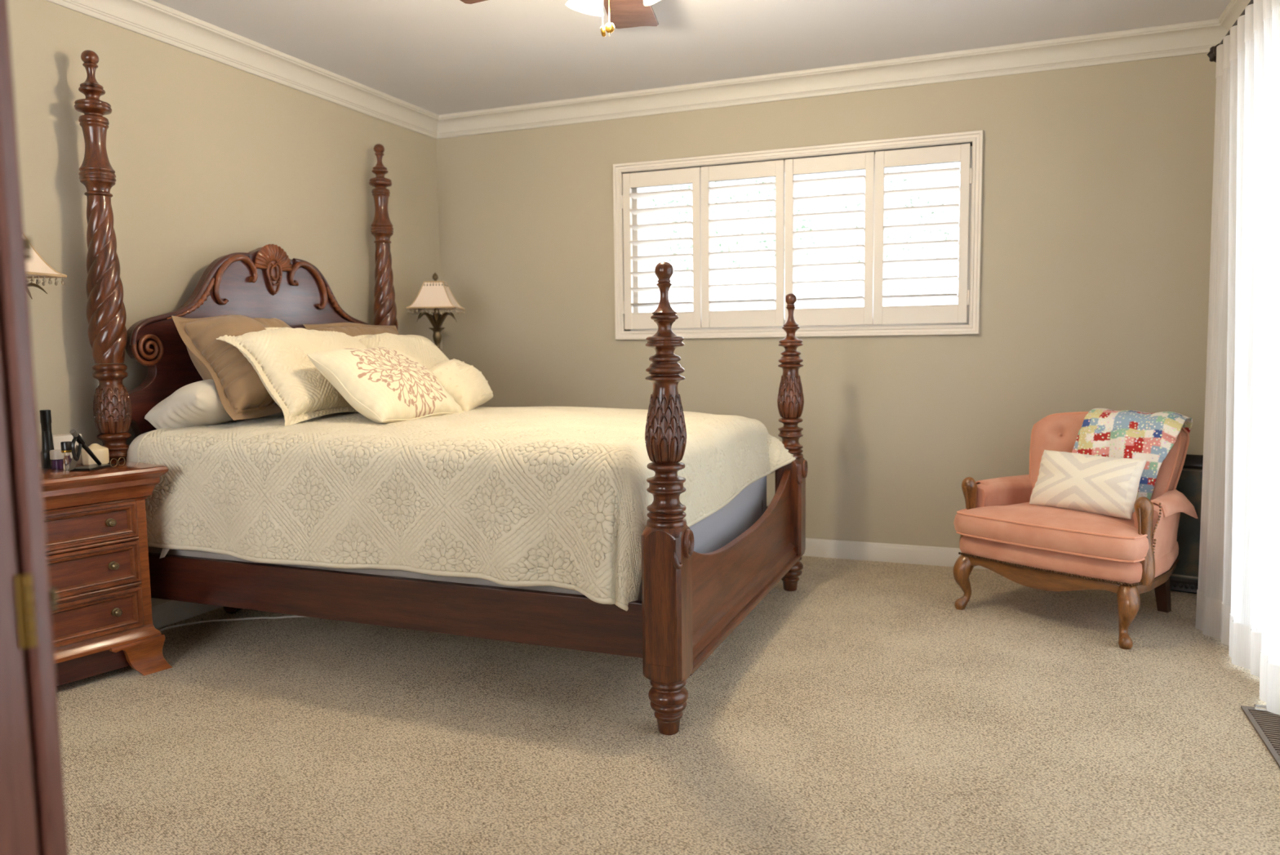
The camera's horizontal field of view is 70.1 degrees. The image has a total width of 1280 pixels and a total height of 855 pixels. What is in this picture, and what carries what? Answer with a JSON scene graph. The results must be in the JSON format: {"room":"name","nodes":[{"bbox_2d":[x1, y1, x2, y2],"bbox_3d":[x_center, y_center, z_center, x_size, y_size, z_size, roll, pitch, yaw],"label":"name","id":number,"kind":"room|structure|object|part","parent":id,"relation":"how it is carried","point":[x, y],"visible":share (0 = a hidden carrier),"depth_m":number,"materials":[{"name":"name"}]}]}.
{"room":"bedroom","nodes":[
{"label":"bedroom","id":0,"kind":"room"},
{"bbox_2d":[7,0,442,606],"bbox_3d":[-2.289,-0.349,2.907,0.150,2.440,5.900,1,6,22],"label":"wall","id":1,"kind":"structure","parent":0,"point":[211,160],"depth_m":3.71,"materials":[{"name":"beige paint"}]},
{"bbox_2d":[151,600,222,628],"bbox_3d":[-2.198,0.822,2.982,0.014,0.092,5.600,1,6,22],"label":"baseboard","id":2,"kind":"structure","parent":1,"relation":"attached to","point":[172,611],"depth_m":3.73,"materials":[{"name":"grey paint"}]},
{"bbox_2d":[44,0,439,138],"bbox_3d":[-2.198,-1.505,2.761,0.078,0.114,5.600,1,6,22],"label":"trim","id":3,"kind":"structure","parent":1,"relation":"attached to","point":[150,19],"depth_m":3.98,"materials":[{"name":"grey paint"}]},
{"bbox_2d":[57,555,1279,854],"bbox_3d":[-0.336,0.935,2.251,4.320,0.050,5.900,1,6,22],"label":"floor","id":4,"kind":"structure","parent":0,"point":[854,709],"depth_m":2.56,"materials":[{"name":"beige carpet"}]},
{"bbox_2d":[0,0,68,854],"bbox_3d":[-1.027,0.002,0.443,0.587,2.150,1.110,1,6,22],"label":"door","id":5,"kind":"structure","parent":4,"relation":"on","point":[33,812],"depth_m":0.83,"materials":[{"name":"brown wood"}]},
{"bbox_3d":[-0.672,-0.011,0.596,0.022,2.020,0.495,1,6,22],"label":"door","id":6,"kind":"part","parent":5,"relation":"part of","materials":[{"name":"brown wood"}]},
{"bbox_2d":[40,459,172,685],"bbox_3d":[-1.943,0.503,3.027,0.358,0.713,0.616,3,6,35],"label":"nightstand","id":7,"kind":"object","parent":4,"relation":"on","point":[95,524],"visible":0.57,"depth_m":3.02,"materials":[{"name":"brown wood"}]},
{"bbox_2d":[24,235,66,298],"bbox_3d":[-2.022,-0.263,2.880,0.277,0.841,0.277,0,5,10],"label":"table lamp","id":8,"kind":"object","parent":7,"relation":"on","point":[37,268],"visible":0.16,"depth_m":2.91,"materials":[{"name":"beige fabric"}]},
{"bbox_3d":[-2.026,-0.553,2.853,0.270,0.150,0.270,0,5,10],"label":"lamp shade","id":9,"kind":"part","parent":8,"relation":"part of","materials":[{"name":"beige fabric"}]},
{"bbox_2d":[39,409,54,467],"bbox_3d":[-2.023,0.038,3.114,0.045,0.197,0.045,1,6,22],"label":"flashlight","id":10,"kind":"object","parent":7,"relation":"on","point":[47,445],"visible":0.87,"depth_m":3.10,"materials":[{"name":"black plastic"}]},
{"bbox_2d":[49,448,64,469],"bbox_3d":[-1.970,0.107,3.088,0.045,0.063,0.045,1,6,22],"label":"jar","id":11,"kind":"object","parent":7,"relation":"on","point":[56,456],"visible":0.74,"depth_m":3.07,"materials":[{"name":"purple glass"}]},
{"bbox_3d":[-1.970,0.091,3.087,0.045,0.030,0.045,1,6,22],"label":"lid","id":12,"kind":"part","parent":11,"relation":"part of","materials":[{"name":"beige plastic"}]},
{"bbox_2d":[60,440,71,470],"bbox_3d":[-1.918,0.094,3.055,0.033,0.094,0.033,1,6,22],"label":"nail polish","id":13,"kind":"object","parent":7,"relation":"on","point":[65,446],"visible":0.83,"depth_m":3.05,"materials":[{"name":"clear glass"}]},
{"bbox_2d":[52,433,82,463],"bbox_3d":[-2.015,0.078,3.190,0.060,0.105,0.100,2,6,27],"label":"tissue box","id":14,"kind":"object","parent":7,"relation":"on","point":[57,438],"visible":0.26,"depth_m":3.16,"materials":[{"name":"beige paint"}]},
{"bbox_3d":[-1.849,0.326,2.943,0.014,0.078,0.384,3,6,35],"label":"drawer","id":15,"kind":"part","parent":7,"relation":"part of","materials":[{"name":"brown wood"}]},
{"bbox_3d":[-1.847,0.472,2.956,0.014,0.097,0.384,3,6,35],"label":"drawer","id":16,"kind":"part","parent":7,"relation":"part of","materials":[{"name":"brown wood"}]},
{"bbox_2d":[67,429,113,471],"bbox_3d":[-1.850,0.070,3.058,0.070,0.140,0.154,0,5,5],"label":"tablet stand","id":17,"kind":"object","parent":7,"relation":"on","point":[76,451],"visible":0.98,"depth_m":3.02,"materials":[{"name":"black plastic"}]},
{"bbox_3d":[-1.873,0.099,3.024,0.003,0.081,0.068,0,5,4],"label":"plate","id":18,"kind":"part","parent":17,"relation":"part of","materials":[{"name":"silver metal"}]},
{"bbox_3d":[-1.850,0.075,3.058,0.020,0.119,0.117,0,5,5],"label":"arm","id":19,"kind":"part","parent":17,"relation":"part of","materials":[{"name":"black plastic"}]},
{"bbox_3d":[-1.848,0.134,3.079,0.070,0.008,0.124,0,5,5],"label":"plate","id":20,"kind":"part","parent":17,"relation":"part of","materials":[{"name":"black plastic"}]},
{"bbox_3d":[-1.839,0.326,2.936,0.019,0.122,0.428,3,6,35],"label":"frame moulding","id":21,"kind":"part","parent":7,"relation":"part of","materials":[{"name":"brown wood"}]},
{"bbox_3d":[-1.845,0.630,2.970,0.014,0.093,0.384,3,6,35],"label":"drawer","id":22,"kind":"part","parent":7,"relation":"part of","materials":[{"name":"brown wood"}]},
{"bbox_3d":[-1.837,0.394,2.941,0.012,0.013,0.428,3,6,35],"label":"bead moulding","id":23,"kind":"part","parent":7,"relation":"part of","materials":[{"name":"brown wood"}]},
{"bbox_3d":[-1.837,0.472,2.949,0.019,0.141,0.428,3,6,35],"label":"frame moulding","id":24,"kind":"part","parent":7,"relation":"part of","materials":[{"name":"brown wood"}]},
{"bbox_2d":[81,443,109,465],"bbox_3d":[-1.913,0.092,3.204,0.080,0.072,0.080,-5,7,-41],"label":"box","id":25,"kind":"object","parent":7,"relation":"on","point":[101,452],"visible":0.88,"depth_m":3.18,"materials":[{"name":"beige wax"}]},
{"bbox_3d":[-1.835,0.549,2.955,0.012,0.013,0.428,3,6,35],"label":"bead moulding","id":26,"kind":"part","parent":7,"relation":"part of","materials":[{"name":"brown wood"}]},
{"bbox_3d":[-1.835,0.631,2.963,0.019,0.137,0.428,3,6,35],"label":"frame moulding","id":27,"kind":"part","parent":7,"relation":"part of","materials":[{"name":"brown wood"}]},
{"bbox_3d":[-1.956,0.718,3.058,0.318,0.046,0.536,3,6,35],"label":"moulding","id":28,"kind":"part","parent":7,"relation":"part of","materials":[{"name":"brown wood"}]},
{"bbox_3d":[-1.758,0.316,3.036,0.026,0.028,0.028,3,6,35],"label":"knob","id":29,"kind":"part","parent":7,"relation":"part of","materials":[{"name":"gold metal"}]},
{"bbox_3d":[-1.756,0.462,3.049,0.026,0.028,0.028,3,6,35],"label":"knob","id":30,"kind":"part","parent":7,"relation":"part of","materials":[{"name":"gold metal"}]},
{"bbox_2d":[107,457,124,466],"bbox_3d":[-1.779,0.118,3.098,0.019,0.030,0.070,0,5,10],"label":"eyeglasses","id":31,"kind":"object","parent":7,"relation":"on","point":[117,460],"visible":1,"depth_m":3.10,"materials":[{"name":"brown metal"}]},
{"bbox_3d":[-1.754,0.621,3.063,0.026,0.028,0.028,3,6,35],"label":"knob","id":32,"kind":"part","parent":7,"relation":"part of","materials":[{"name":"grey metal"}]},
{"bbox_2d":[159,615,306,631],"bbox_3d":[-1.394,0.784,3.755,1.105,0.008,0.181,-2,5,-17],"label":"power cord","id":33,"kind":"object","parent":4,"relation":"on","point":[284,616],"visible":0.6,"depth_m":3.74,"materials":[{"name":"white plastic"}]},
{"bbox_2d":[223,606,242,613],"bbox_3d":[-1.704,0.734,3.998,0.068,0.068,0.346,0,5,5],"label":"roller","id":34,"kind":"object","parent":4,"relation":"on","point":[229,610],"visible":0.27,"depth_m":3.83,"materials":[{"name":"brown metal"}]},
{"bbox_2d":[74,49,807,734],"bbox_3d":[-0.629,-0.299,3.658,2.287,2.163,1.740,1,6,22],"label":"bed","id":35,"kind":"object","parent":4,"relation":"on","point":[691,601],"visible":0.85,"depth_m":3.17,"materials":[{"name":"brown wood"}]},
{"bbox_2d":[93,385,132,433],"bbox_3d":[-1.924,-0.067,3.329,0.122,0.170,0.122,1,6,22],"label":"carving","id":36,"kind":"object","parent":35,"relation":"on","point":[113,404],"depth_m":3.29,"materials":[{"name":"brown wood"}]},
{"bbox_3d":[-1.776,-0.522,3.630,0.021,0.392,0.594,1,6,22],"label":"rim moulding","id":37,"kind":"part","parent":35,"relation":"part of","materials":[{"name":"brown wood"}]},
{"bbox_3d":[-1.692,-0.618,3.821,0.028,0.215,0.237,1,6,22],"label":"acanthus trim","id":38,"kind":"part","parent":35,"relation":"part of","materials":[{"name":"brown wood"}]},
{"bbox_3d":[-1.635,-0.164,4.074,0.045,1.245,1.600,1,6,22],"label":"headboard","id":39,"kind":"part","parent":35,"relation":"part of","materials":[{"name":"brown wood"}]},
{"bbox_3d":[-1.532,-0.656,4.221,0.028,0.215,0.237,1,6,22],"label":"acanthus trim","id":40,"kind":"part","parent":35,"relation":"part of","materials":[{"name":"brown wood"}]},
{"bbox_3d":[-1.458,-0.598,4.429,0.021,0.392,0.594,1,6,22],"label":"rim moulding","id":41,"kind":"part","parent":35,"relation":"part of","materials":[{"name":"brown wood"}]},
{"bbox_3d":[-0.930,0.556,2.986,2.067,0.160,0.028,1,6,22],"label":"rail","id":42,"kind":"part","parent":35,"relation":"part of","materials":[{"name":"brown wood"}]},
{"bbox_2d":[147,475,766,600],"bbox_3d":[-0.656,0.379,3.701,2.011,0.315,1.611,1,6,22],"label":"box spring","id":43,"kind":"object","parent":35,"relation":"on","point":[717,530],"visible":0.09,"depth_m":3.29,"materials":[{"name":"grey fabric"}]},
{"bbox_3d":[0.282,0.391,3.350,0.008,0.300,1.495,1,6,22],"label":"panel","id":44,"kind":"part","parent":43,"relation":"part of","materials":[{"name":"grey fabric"}]},
{"bbox_3d":[-0.651,0.264,3.707,2.014,0.495,1.510,1,6,22],"label":"mattress","id":45,"kind":"object","parent":43,"relation":"on","visible":0},
{"bbox_2d":[126,431,149,462],"bbox_3d":[-1.635,0.109,3.752,0.137,0.291,0.994,1,6,22],"label":"sheet","id":46,"kind":"object","parent":45,"relation":"on","point":[131,451],"visible":0.03,"depth_m":3.32,"materials":[{"name":"beige fabric"}]},
{"bbox_2d":[136,406,795,610],"bbox_3d":[-0.562,0.193,3.668,2.070,0.512,1.731,1,6,22],"label":"bedspread","id":47,"kind":"object","parent":35,"relation":"on","point":[556,496],"visible":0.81,"depth_m":2.95,"materials":[{"name":"beige fabric"}]},
{"bbox_2d":[144,378,284,429],"bbox_3d":[-1.606,-0.091,3.624,0.279,0.227,0.617,1,6,22],"label":"bed pillow","id":48,"kind":"object","parent":47,"relation":"on","point":[198,403],"visible":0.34,"depth_m":3.36,"materials":[{"name":"beige fabric"}]},
{"bbox_2d":[171,315,292,420],"bbox_3d":[-1.514,-0.249,3.635,0.380,0.405,0.580,1,6,22],"label":"pillow sham","id":49,"kind":"object","parent":47,"relation":"on","point":[242,393],"visible":0.52,"depth_m":3.42,"materials":[{"name":"brown fabric"}]},
{"bbox_2d":[216,327,367,426],"bbox_3d":[-1.280,-0.218,3.679,0.336,0.373,0.737,1,6,22],"label":"pillow sham","id":50,"kind":"object","parent":47,"relation":"on","point":[278,356],"visible":0.73,"depth_m":3.43,"materials":[{"name":"beige fabric"}]},
{"bbox_2d":[302,322,399,337],"bbox_3d":[-1.285,-0.306,4.338,0.257,0.387,0.660,1,6,22],"label":"pillow sham","id":51,"kind":"object","parent":47,"relation":"on","point":[353,329],"visible":0.12,"depth_m":4.29,"materials":[{"name":"brown fabric"}]},
{"bbox_2d":[306,346,463,423],"bbox_3d":[-0.978,-0.166,3.567,0.344,0.298,0.536,1,6,23],"label":"throw pillow","id":52,"kind":"object","parent":47,"relation":"on","point":[384,385],"visible":0.93,"depth_m":3.40,"materials":[{"name":"beige fabric"}]},
{"bbox_2d":[352,333,448,368],"bbox_3d":[-1.076,-0.278,4.327,0.333,0.341,0.592,1,5,18],"label":"pillow sham","id":53,"kind":"object","parent":47,"relation":"on","point":[422,349],"visible":0.38,"depth_m":4.24,"materials":[{"name":"beige fabric"}]},
{"bbox_2d":[428,358,493,410],"bbox_3d":[-0.808,-0.186,4.064,0.240,0.239,0.436,-1,5,2],"label":"throw pillow","id":54,"kind":"object","parent":47,"relation":"on","point":[467,384],"visible":0.7,"depth_m":3.93,"materials":[{"name":"beige fabric"}]},
{"bbox_3d":[0.056,0.473,2.528,0.092,0.382,0.004,1,6,22],"label":"panel","id":55,"kind":"part","parent":35,"relation":"part of","materials":[{"name":"brown wood"}]},
{"bbox_2d":[644,391,686,462],"bbox_3d":[0.071,-0.002,2.540,0.116,0.194,0.116,1,6,22],"label":"carving","id":56,"kind":"object","parent":35,"relation":"on","point":[665,433],"depth_m":2.50,"materials":[{"name":"brown wood"}]},
{"bbox_3d":[0.078,0.495,2.584,0.117,0.446,0.117,1,6,22],"label":"foot post","id":57,"kind":"part","parent":35,"relation":"part of","materials":[{"name":"brown wood"}]},
{"bbox_3d":[0.374,0.432,3.330,0.030,0.371,1.510,1,6,22],"label":"footboard","id":58,"kind":"part","parent":35,"relation":"part of","materials":[{"name":"brown wood"}]},
{"bbox_3d":[0.390,0.609,3.341,0.079,0.076,1.520,1,6,22],"label":"moulding","id":59,"kind":"part","parent":35,"relation":"part of","materials":[{"name":"brown wood"}]},
{"bbox_3d":[0.650,0.332,4.018,0.092,0.382,0.004,1,6,22],"label":"panel","id":60,"kind":"part","parent":35,"relation":"part of","materials":[{"name":"brown wood"}]},
{"bbox_3d":[0.671,0.354,4.074,0.117,0.446,0.117,1,6,22],"label":"foot post","id":61,"kind":"part","parent":35,"relation":"part of","materials":[{"name":"brown wood"}]},
{"bbox_2d":[777,373,804,417],"bbox_3d":[0.665,-0.140,4.030,0.116,0.191,0.116,1,6,22],"label":"carving","id":62,"kind":"object","parent":35,"relation":"on","point":[790,400],"depth_m":3.99,"materials":[{"name":"brown wood"}]},
{"bbox_2d":[952,411,1198,648],"bbox_3d":[1.764,0.354,3.685,0.701,0.800,0.781,-5,7,-39],"label":"armchair","id":63,"kind":"object","parent":4,"relation":"on","point":[1039,547],"visible":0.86,"depth_m":3.50,"materials":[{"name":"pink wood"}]},
{"bbox_3d":[1.345,0.635,3.785,0.091,0.234,0.072,-1,5,0],"label":"leg","id":64,"kind":"part","parent":63,"relation":"part of","materials":[{"name":"brown wood"}]},
{"bbox_3d":[1.581,0.268,3.936,0.337,0.105,0.148,-5,7,-39],"label":"arm","id":65,"kind":"part","parent":63,"relation":"part of","materials":[{"name":"fabric"}]},
{"bbox_3d":[1.581,0.364,3.941,0.425,0.286,0.107,-4,6,-30],"label":"arm","id":66,"kind":"part","parent":63,"relation":"part of","materials":[{"name":"fabric"}]},
{"bbox_2d":[953,502,1149,560],"bbox_3d":[1.680,0.385,3.620,0.481,0.123,0.730,-5,7,-39],"label":"seat cushion","id":67,"kind":"object","parent":63,"relation":"on","point":[1024,526],"depth_m":3.45,"materials":[{"name":"fabric"}]},
{"bbox_3d":[1.741,0.525,3.665,0.558,0.010,0.714,-5,7,-39],"label":"nailhead trim","id":68,"kind":"part","parent":63,"relation":"part of","materials":[{"name":"brown metal"}]},
{"bbox_3d":[1.744,0.482,3.681,0.582,0.092,0.730,-5,7,-39],"label":"seat","id":69,"kind":"part","parent":63,"relation":"part of","materials":[{"name":"fabric"}]},
{"bbox_3d":[1.752,0.566,3.693,0.584,0.076,0.716,-5,7,-39],"label":"seat rail","id":70,"kind":"part","parent":63,"relation":"part of","materials":[{"name":"brown wood"}]},
{"bbox_2d":[1029,449,1146,519],"bbox_3d":[1.751,0.218,3.587,0.161,0.224,0.418,-5,6,-37],"label":"lumbar cushion","id":71,"kind":"object","parent":63,"relation":"on","point":[1096,484],"visible":1,"depth_m":3.52,"materials":[{"name":"beige fabric"}]},
{"bbox_3d":[1.935,0.148,3.810,0.229,0.404,0.595,-5,7,-39],"label":"backrest","id":72,"kind":"part","parent":63,"relation":"part of","materials":[{"name":"fabric"}]},
{"bbox_3d":[1.755,0.675,3.284,0.072,0.234,0.091,0,5,11],"label":"leg","id":73,"kind":"part","parent":63,"relation":"part of","materials":[{"name":"brown wood"}]},
{"bbox_2d":[1071,408,1192,512],"bbox_3d":[1.994,0.126,3.714,0.308,0.395,0.419,-5,7,-39],"label":"throw blanket","id":74,"kind":"object","parent":63,"relation":"on","point":[1104,432],"visible":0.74,"depth_m":3.61,"materials":[{"name":"fabric"}]},
{"bbox_3d":[1.975,0.403,3.459,0.107,0.286,0.425,4,7,41],"label":"arm","id":75,"kind":"part","parent":63,"relation":"part of","materials":[{"name":"fabric"}]},
{"bbox_3d":[1.856,0.411,3.283,0.030,0.284,0.020,2,6,31],"label":"nailhead trim","id":76,"kind":"part","parent":63,"relation":"part of","materials":[{"name":"brown wood"}]},
{"bbox_3d":[2.109,0.640,3.688,0.108,0.220,0.048,-5,7,-39],"label":"leg","id":77,"kind":"part","parent":63,"relation":"part of","materials":[{"name":"brown wood"}]},
{"bbox_3d":[1.978,0.307,3.452,0.337,0.105,0.148,-5,7,-39],"label":"arm","id":78,"kind":"part","parent":63,"relation":"part of","materials":[{"name":"fabric"}]},
{"bbox_2d":[1169,453,1203,593],"bbox_3d":[2.353,0.415,3.981,0.340,0.600,0.064,3,6,36],"label":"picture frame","id":79,"kind":"object","parent":4,"relation":"on","point":[1184,577],"visible":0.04,"depth_m":3.96,"materials":[{"name":"black wood"}]},
{"bbox_2d":[1240,705,1279,767],"bbox_3d":[1.764,0.856,2.509,0.100,0.008,0.450,1,6,22],"label":"floor vent","id":80,"kind":"object","parent":4,"relation":"in","point":[1266,724],"visible":0.95,"depth_m":2.58,"materials":[{"name":"brown"}]},
{"bbox_2d":[1253,703,1267,711],"bbox_3d":[1.853,0.828,2.692,0.070,0.012,0.020,1,6,22],"label":"air deflector","id":81,"kind":"object","parent":80,"relation":"on","point":[1260,707],"visible":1,"depth_m":2.69,"materials":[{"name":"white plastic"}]},
{"bbox_3d":[-1.027,0.304,5.114,0.358,0.713,0.616,1,6,22],"label":"nightstand","id":82,"kind":"object","parent":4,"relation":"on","visible":0},
{"bbox_2d":[406,272,465,352],"bbox_3d":[-1.104,-0.441,4.977,0.262,0.797,0.263,-1,5,0],"label":"table lamp","id":83,"kind":"object","parent":82,"relation":"on","point":[435,295],"visible":0.56,"depth_m":4.89,"materials":[{"name":"beige fabric"}]},
{"bbox_3d":[-1.108,-0.716,4.952,0.256,0.142,0.256,-1,5,0],"label":"lamp shade","id":84,"kind":"part","parent":83,"relation":"part of","materials":[{"name":"beige fabric"}]},
{"bbox_2d":[151,0,1231,115],"bbox_3d":[-0.367,-1.569,2.026,4.320,0.100,5.900,1,6,22],"label":"ceiling","id":85,"kind":"structure","parent":0,"point":[440,57],"depth_m":3.95,"materials":[{"name":"paint"}]},
{"bbox_2d":[459,0,660,36],"bbox_3d":[-0.151,-1.406,2.847,1.235,0.378,1.278,1,6,22],"label":"ceiling fan","id":86,"kind":"object","parent":85,"relation":"hanging from","point":[622,14],"visible":1,"depth_m":3.23,"materials":[{"name":"gold metal"}]},
{"bbox_3d":[-0.470,-1.472,3.018,0.515,0.032,0.191,1,6,22],"label":"blade","id":87,"kind":"part","parent":86,"relation":"part of","materials":[{"name":"brown wood"}]},
{"bbox_3d":[-0.177,-1.401,2.975,0.127,0.141,0.126,1,6,22],"label":"lamp shade","id":88,"kind":"part","parent":86,"relation":"part of","materials":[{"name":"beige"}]},
{"bbox_3d":[-0.118,-1.346,2.850,0.004,0.179,0.004,4,7,44],"label":"pull chain","id":89,"kind":"part","parent":86,"relation":"part of","materials":[{"name":"gold metal"}]},
{"bbox_3d":[-0.040,-1.498,3.240,0.185,0.033,0.511,0,5,6],"label":"blade","id":90,"kind":"part","parent":86,"relation":"part of","materials":[{"name":"brown wood"}]},
{"bbox_3d":[0.057,-1.391,2.842,0.131,0.141,0.126,1,6,22],"label":"lamp shade","id":91,"kind":"part","parent":86,"relation":"part of","materials":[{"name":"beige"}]},
{"bbox_2d":[435,53,1216,547],"bbox_3d":[0.707,-0.557,4.795,4.020,2.440,0.140,1,6,22],"label":"wall","id":92,"kind":"structure","parent":0,"point":[1097,182],"depth_m":4.48,"materials":[{"name":"beige paint"}]},
{"bbox_2d":[613,129,983,339],"bbox_3d":[0.756,-0.941,4.706,1.884,0.949,0.131,1,6,22],"label":"window","id":93,"kind":"structure","parent":92,"relation":"in","point":[971,326],"depth_m":4.68,"materials":[{"name":"beige paint"}]},
{"bbox_2d":[621,167,702,329],"bbox_3d":[0.115,-0.953,4.918,0.450,0.838,0.082,1,6,22],"label":"shutter panel","id":94,"kind":"object","parent":93,"relation":"attached to","point":[686,319],"visible":0.97,"depth_m":4.89,"materials":[{"name":"beige paint"}]},
{"bbox_3d":[0.114,-1.331,4.877,0.354,0.078,0.025,1,6,22],"label":"rail","id":95,"kind":"part","parent":94,"relation":"part of","materials":[{"name":"beige paint"}]},
{"bbox_3d":[0.124,-0.580,4.945,0.354,0.090,0.025,1,6,22],"label":"rail","id":96,"kind":"part","parent":94,"relation":"part of","materials":[{"name":"beige paint"}]},
{"bbox_2d":[700,160,784,328],"bbox_3d":[0.534,-0.943,4.752,0.440,0.838,0.082,1,6,22],"label":"shutter panel","id":97,"kind":"object","parent":93,"relation":"attached to","point":[773,317],"visible":0.99,"depth_m":4.73,"materials":[{"name":"beige paint"}]},
{"bbox_3d":[0.528,-1.321,4.713,0.356,0.078,0.025,1,6,22],"label":"rail","id":98,"kind":"part","parent":97,"relation":"part of","materials":[{"name":"beige paint"}]},
{"bbox_3d":[0.537,-0.570,4.781,0.356,0.090,0.025,1,6,22],"label":"rail","id":99,"kind":"part","parent":97,"relation":"part of","materials":[{"name":"beige paint"}]},
{"bbox_3d":[0.777,-0.946,4.758,1.790,0.855,0.003,1,6,22],"label":"pane","id":100,"kind":"part","parent":93,"relation":"part of","materials":[{"name":"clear glass"}]},
{"bbox_2d":[784,151,875,325],"bbox_3d":[0.949,-0.934,4.587,0.441,0.838,0.082,1,6,22],"label":"shutter panel","id":101,"kind":"object","parent":93,"relation":"attached to","point":[834,316],"visible":0.86,"depth_m":4.57,"materials":[{"name":"beige paint"}]},
{"bbox_3d":[0.952,-0.561,4.616,0.357,0.090,0.025,1,6,22],"label":"rail","id":102,"kind":"part","parent":101,"relation":"part of","materials":[{"name":"beige paint"}]},
{"bbox_3d":[0.943,-1.312,4.549,0.357,0.078,0.025,1,6,22],"label":"rail","id":103,"kind":"part","parent":101,"relation":"part of","materials":[{"name":"beige paint"}]},
{"bbox_2d":[873,143,972,324],"bbox_3d":[1.367,-0.924,4.421,0.447,0.838,0.082,1,6,22],"label":"shutter panel","id":104,"kind":"object","parent":93,"relation":"attached to","point":[956,313],"visible":1,"depth_m":4.41,"materials":[{"name":"beige paint"}]},
{"bbox_3d":[1.365,-0.551,4.453,0.351,0.090,0.025,1,6,22],"label":"rail","id":105,"kind":"part","parent":104,"relation":"part of","materials":[{"name":"beige paint"}]},
{"bbox_3d":[1.355,-1.302,4.385,0.351,0.078,0.025,1,6,22],"label":"rail","id":106,"kind":"part","parent":104,"relation":"part of","materials":[{"name":"beige paint"}]},
{"bbox_2d":[435,18,1227,139],"bbox_3d":[0.652,-1.706,4.590,4.020,0.114,0.078,1,6,22],"label":"trim","id":107,"kind":"structure","parent":92,"relation":"attached to","point":[1198,37],"depth_m":4.43,"materials":[{"name":"grey paint"}]},
{"bbox_2d":[802,537,987,568],"bbox_3d":[0.693,0.619,4.829,4.020,0.092,0.014,1,6,22],"label":"baseboard","id":108,"kind":"structure","parent":92,"relation":"attached to","point":[848,549],"depth_m":4.61,"materials":[{"name":"white paint"}]},
{"bbox_3d":[1.608,-0.266,1.438,0.140,2.440,5.740,1,6,22],"label":"wall","id":109,"kind":"structure","parent":0,"visible":0},
{"bbox_2d":[1207,0,1253,62],"bbox_3d":[1.679,-1.269,2.023,0.201,0.100,3.051,1,6,22],"label":"curtain rod","id":110,"kind":"object","parent":109,"relation":"attached to","point":[1211,55],"visible":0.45,"depth_m":3.38,"materials":[{"name":"brown metal"}]},
{"bbox_2d":[1195,0,1279,714],"bbox_3d":[1.672,-0.191,2.147,0.135,2.138,2.784,1,6,22],"label":"curtain","id":111,"kind":"object","parent":110,"relation":"hanging from","point":[1238,589],"visible":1,"depth_m":2.98,"materials":[{"name":"white fabric"}]},
{"bbox_2d":[1218,0,1250,31],"bbox_3d":[1.466,-1.421,1.309,0.078,0.114,5.600,1,6,22],"label":"trim","id":112,"kind":"structure","parent":109,"relation":"attached to","point":[1235,8],"depth_m":3.69,"materials":[{"name":"grey paint"}]}
]}

